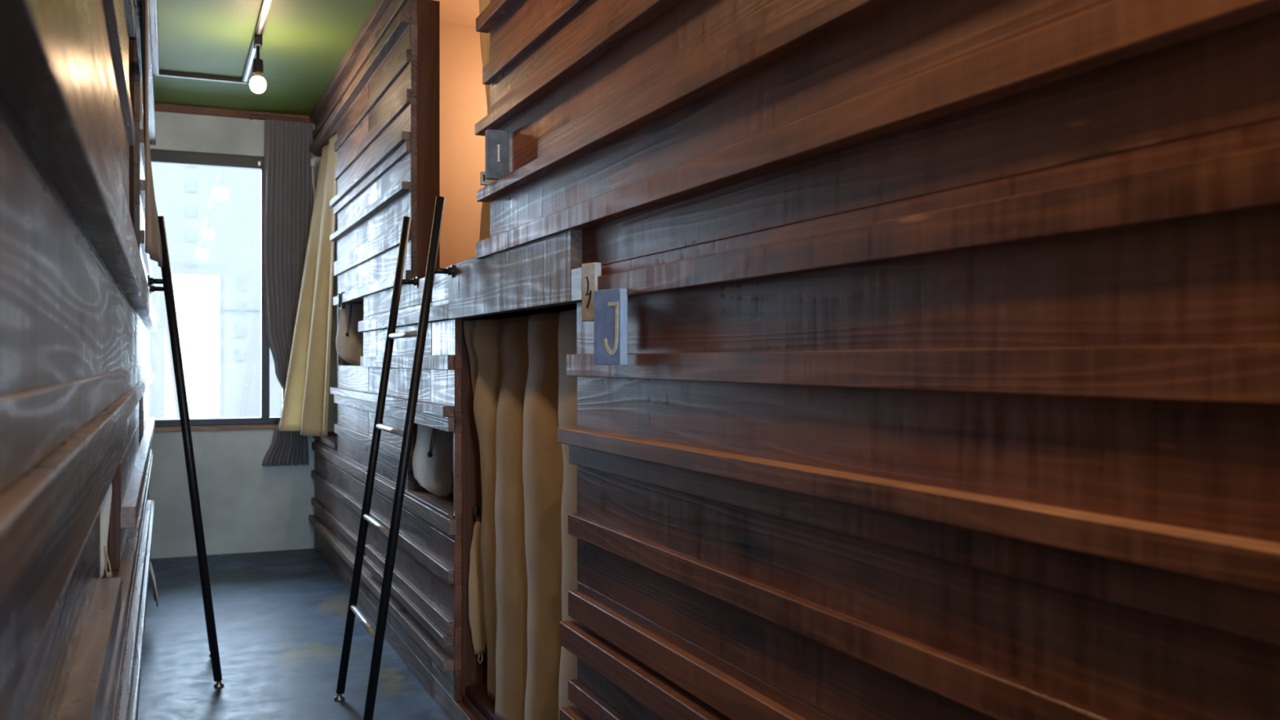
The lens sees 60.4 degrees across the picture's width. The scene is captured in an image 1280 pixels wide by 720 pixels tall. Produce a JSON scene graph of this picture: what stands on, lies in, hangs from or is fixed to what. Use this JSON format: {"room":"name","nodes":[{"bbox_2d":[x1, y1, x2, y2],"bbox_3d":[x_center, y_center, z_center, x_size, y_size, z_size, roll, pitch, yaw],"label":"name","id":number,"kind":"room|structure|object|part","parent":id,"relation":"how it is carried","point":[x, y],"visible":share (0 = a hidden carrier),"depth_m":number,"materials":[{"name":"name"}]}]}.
{"room":"dormitory","nodes":[
{"label":"dormitory","id":0,"kind":"room"},
{"bbox_2d":[0,0,159,719],"bbox_3d":[-1.124,-0.163,0.888,1.297,2.545,10.920,0,0,-23],"label":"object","id":1,"kind":"structure","parent":0,"point":[77,316],"depth_m":1.02,"materials":[{"name":"brown wood"}]},
{"bbox_2d":[99,482,112,577],"bbox_3d":[-1.136,0.332,2.226,0.124,0.252,0.068,0,0,-23],"label":"drawstring bag","id":2,"kind":"object","parent":1,"relation":"in","point":[105,507],"visible":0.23,"depth_m":2.24,"materials":[{"name":"white fabric"}]},
{"bbox_2d":[138,400,158,607],"bbox_3d":[-2.029,0.573,4.538,0.070,0.825,0.382,0,0,-25],"label":"curtain","id":3,"kind":"object","parent":1,"relation":"hanging from","point":[151,571],"visible":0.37,"depth_m":4.41,"materials":[{"name":"brown fabric"}]},
{"bbox_2d":[140,0,163,267],"bbox_3d":[-1.502,-0.723,3.376,0.069,0.835,0.550,0,0,-23],"label":"curtain","id":4,"kind":"object","parent":1,"relation":"hanging from","point":[153,247],"visible":0.98,"depth_m":3.25,"materials":[{"name":"brown fabric"}]},
{"bbox_2d":[148,111,342,559],"bbox_3d":[-2.420,-0.102,6.383,3.800,2.665,0.200,0,0,-23],"label":"wall","id":5,"kind":"structure","parent":0,"point":[246,505],"depth_m":6.30,"materials":[{"name":"grey paint"}]},
{"bbox_2d":[154,102,314,124],"bbox_3d":[-2.330,-1.413,6.301,0.900,0.045,0.022,0,0,-23],"label":"trim","id":6,"kind":"structure","parent":5,"relation":"attached to","point":[159,107],"depth_m":6.25,"materials":[{"name":"brown wood"}]},
{"bbox_2d":[249,113,313,123],"bbox_3d":[-2.078,-1.395,6.378,0.345,0.030,0.080,0,0,-23],"label":"rail","id":7,"kind":"object","parent":5,"relation":"attached to","point":[251,115],"visible":1,"depth_m":6.34,"materials":[{"name":"brown wood"}]},
{"bbox_2d":[261,118,312,466],"bbox_3d":[-2.040,-0.387,6.367,0.288,1.995,0.096,0,0,-23],"label":"window curtain","id":8,"kind":"object","parent":7,"relation":"hanging from","point":[287,184],"visible":0.69,"depth_m":6.35,"materials":[{"name":"grey fabric"}]},
{"bbox_2d":[152,0,377,115],"bbox_3d":[-0.252,-1.495,1.345,3.800,0.120,11.270,0,0,-23],"label":"ceiling","id":9,"kind":"structure","parent":0,"point":[305,42],"depth_m":5.04,"materials":[{"name":"green paint"}]},
{"bbox_2d":[153,70,248,84],"bbox_3d":[-2.207,-1.423,5.539,0.444,0.022,0.034,0,0,-23],"label":"track","id":10,"kind":"object","parent":9,"relation":"attached to","point":[166,73],"visible":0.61,"depth_m":5.52,"materials":[{"name":"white metal"}]},
{"bbox_2d":[241,0,272,81],"bbox_3d":[-0.044,-1.423,1.032,0.034,0.022,9.930,0,0,-23],"label":"track","id":11,"kind":"object","parent":9,"relation":"attached to","point":[265,6],"visible":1,"depth_m":4.75,"materials":[{"name":"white metal"}]},
{"bbox_2d":[249,35,266,93],"bbox_3d":[-1.671,-1.290,4.811,0.068,0.244,0.070,0,0,-23],"label":"lamp","id":12,"kind":"object","parent":11,"relation":"hanging from","point":[257,83],"visible":1,"depth_m":4.79,"materials":[{"name":"black metal"}]},
{"bbox_3d":[-1.671,-1.339,4.811,0.014,0.062,0.014,0,0,-23],"label":"stem","id":13,"kind":"part","parent":12,"relation":"part of","materials":[{"name":"black metal"}]},
{"bbox_2d":[252,58,263,74],"bbox_3d":[-1.671,-1.283,4.811,0.046,0.060,0.046,0,0,-23],"label":"socket","id":14,"kind":"object","parent":12,"relation":"attached to","point":[258,68],"depth_m":4.79,"materials":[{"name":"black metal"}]},
{"bbox_3d":[-1.671,-1.200,4.811,0.068,0.065,0.068,0,0,-23],"label":"bulb","id":15,"kind":"part","parent":12,"relation":"part of","materials":[{"name":"white glass"}]},
{"bbox_2d":[137,548,449,719],"bbox_3d":[-0.203,1.170,1.230,3.800,0.120,11.020,0,0,-23],"label":"floor","id":16,"kind":"structure","parent":0,"point":[281,615],"depth_m":4.21,"materials":[{"name":"concrete"}]},
{"bbox_2d":[147,216,224,688],"bbox_3d":[-1.608,0.315,3.891,0.238,1.590,0.457,0,0,-23],"label":"ladder","id":17,"kind":"object","parent":16,"relation":"on","point":[166,280],"visible":0.98,"depth_m":3.69,"materials":[{"name":"black metal"}]},
{"bbox_3d":[-1.683,0.305,4.087,0.209,1.569,0.027,0,0,-23],"label":"rail","id":18,"kind":"part","parent":17,"relation":"part of","materials":[{"name":"black metal"}]},
{"bbox_2d":[333,195,454,719],"bbox_3d":[-0.775,0.315,3.417,0.275,1.590,0.527,0,0,-23],"label":"ladder","id":19,"kind":"object","parent":16,"relation":"on","point":[378,635],"visible":1,"depth_m":3.22,"materials":[{"name":"black metal"}]},
{"bbox_3d":[-0.879,0.305,3.639,0.246,1.570,0.027,0,0,-23],"label":"rail","id":20,"kind":"part","parent":19,"relation":"part of","materials":[{"name":"black metal"}]},
{"bbox_3d":[-0.686,0.305,3.189,0.246,1.570,0.027,0,0,-23],"label":"rail","id":21,"kind":"part","parent":19,"relation":"part of","materials":[{"name":"black metal"}]},
{"bbox_2d":[308,0,1279,719],"bbox_3d":[0.754,-0.163,1.696,1.194,2.545,10.920,0,0,-23],"label":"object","id":22,"kind":"structure","parent":0,"point":[948,388],"depth_m":1.39,"materials":[{"name":"brown wood"}]},
{"bbox_2d":[279,133,337,436],"bbox_3d":[-1.776,-0.394,5.874,0.266,1.596,0.640,0,0,-23],"label":"curtain","id":23,"kind":"object","parent":22,"relation":"hanging from","point":[305,406],"visible":0.96,"depth_m":5.85,"materials":[{"name":"yellow fabric"}]},
{"bbox_2d":[310,158,315,199],"bbox_3d":[-1.886,-0.977,6.362,0.034,0.376,0.051,0,0,-23],"label":"curtain hook","id":24,"kind":"object","parent":22,"relation":"attached to","point":[312,160],"visible":0.75,"depth_m":6.36,"materials":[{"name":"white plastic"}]},
{"bbox_2d":[338,292,345,309],"bbox_3d":[-1.455,-0.290,5.362,0.029,0.080,0.060,0,0,-23],"label":"bolt","id":25,"kind":"object","parent":22,"relation":"attached to","point":[341,305],"visible":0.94,"depth_m":5.35,"materials":[{"name":"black metal"}]},
{"bbox_2d":[336,303,364,365],"bbox_3d":[-1.430,-0.121,5.432,0.154,0.314,0.068,0,0,7],"label":"drawstring bag","id":26,"kind":"object","parent":22,"relation":"hanging from","point":[349,342],"visible":0.8,"depth_m":5.42,"materials":[{"name":"white fabric"}]},
{"bbox_3d":[-1.294,-0.163,5.061,0.024,2.544,3.120,0,0,-23],"label":"plank panel","id":27,"kind":"part","parent":22,"relation":"part of","materials":[{"name":"brown wood"}]},
{"bbox_3d":[-0.601,0.475,3.717,0.265,0.013,0.697,0,0,-23],"label":"niche sill","id":28,"kind":"part","parent":22,"relation":"part of","materials":[{"name":"brown wood"}]},
{"bbox_2d":[412,424,453,496],"bbox_3d":[-0.707,0.327,3.783,0.159,0.304,0.068,0,0,7],"label":"drawstring bag","id":29,"kind":"object","parent":22,"relation":"on","point":[433,455],"visible":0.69,"depth_m":3.77,"materials":[{"name":"white fabric"}]},
{"bbox_2d":[472,504,479,523],"bbox_3d":[-0.493,0.469,3.344,0.028,0.058,0.022,0,0,43],"label":"wall hook","id":30,"kind":"object","parent":22,"relation":"attached to","point":[476,509],"visible":1,"depth_m":3.34,"materials":[{"name":"black metal"}]},
{"bbox_2d":[468,515,486,664],"bbox_3d":[-0.487,0.693,3.334,0.066,0.458,0.019,0,0,-23],"label":"tieback","id":31,"kind":"object","parent":30,"relation":"hanging from","point":[476,615],"visible":0.73,"depth_m":3.32,"materials":[{"name":"fabric"}]},
{"bbox_2d":[466,684,497,719],"bbox_3d":[0.303,1.000,2.558,0.920,0.030,2.060,0,0,-23],"label":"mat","id":32,"kind":"object","parent":22,"relation":"on","point":[477,694],"visible":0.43,"depth_m":3.20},
{"bbox_2d":[479,0,490,240],"bbox_3d":[-0.423,-0.765,3.099,0.044,0.950,0.291,0,0,-26],"label":"curtain","id":33,"kind":"object","parent":22,"relation":"hanging from","point":[485,224],"visible":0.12,"depth_m":3.10,"materials":[{"name":"beige fabric"}]},
{"bbox_2d":[480,171,495,185],"bbox_3d":[-0.395,-0.474,2.878,0.044,0.034,0.017,0,0,-23],"label":"letter sign","id":34,"kind":"object","parent":22,"relation":"attached to","point":[483,181],"visible":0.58,"depth_m":2.87,"materials":[{"name":"beige"}]},
{"bbox_2d":[484,128,509,180],"bbox_3d":[-0.361,-0.518,2.784,0.057,0.123,0.023,0,0,-23],"label":"letter sign","id":35,"kind":"object","parent":22,"relation":"attached to","point":[496,141],"visible":0.9,"depth_m":2.77,"materials":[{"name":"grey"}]},
{"bbox_2d":[462,309,577,719],"bbox_3d":[-0.242,0.432,2.819,0.152,1.100,1.143,0,0,-23],"label":"curtain","id":36,"kind":"object","parent":22,"relation":"hanging from","point":[523,392],"visible":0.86,"depth_m":2.88,"materials":[{"name":"beige fabric"}]},
{"bbox_2d":[582,262,602,321],"bbox_3d":[-0.092,-0.134,2.178,0.028,0.114,0.044,0,0,-39],"label":"letter sign","id":37,"kind":"object","parent":22,"relation":"attached to","point":[590,271],"visible":0.85,"depth_m":2.17,"materials":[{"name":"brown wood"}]},
{"bbox_2d":[594,288,627,364],"bbox_3d":[-0.045,-0.061,2.056,0.046,0.140,0.082,0,0,-39],"label":"letter sign","id":38,"kind":"object","parent":22,"relation":"attached to","point":[611,305],"visible":1,"depth_m":2.03,"materials":[{"name":"blue paint"}]},
{"label":"outside","id":39,"kind":"structure","parent":0,"visible":0},
{"bbox_3d":[-63.053,10.210,197.130,280.000,0.200,388.000,0,0,-23],"label":"ground","id":40,"kind":"structure","parent":39,"visible":0},
{"bbox_2d":[148,149,284,432],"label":"window","id":41,"kind":"structure","parent":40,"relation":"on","point":[211,215],"depth_m":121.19,"materials":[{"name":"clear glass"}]},
{"bbox_3d":[-45.394,-5.565,121.937,11.000,0.150,0.100,0,0,-23],"label":"cornice","id":42,"kind":"part","parent":41,"relation":"part of","materials":[{"name":"white"}]},
{"bbox_2d":[204,392,282,417],"bbox_3d":[-23.670,6.110,71.453,15.000,8.000,10.020,0,0,-23],"label":"building","id":43,"kind":"structure","parent":40,"relation":"on","point":[209,401],"depth_m":66.21,"materials":[{"name":"white"}]}
]}

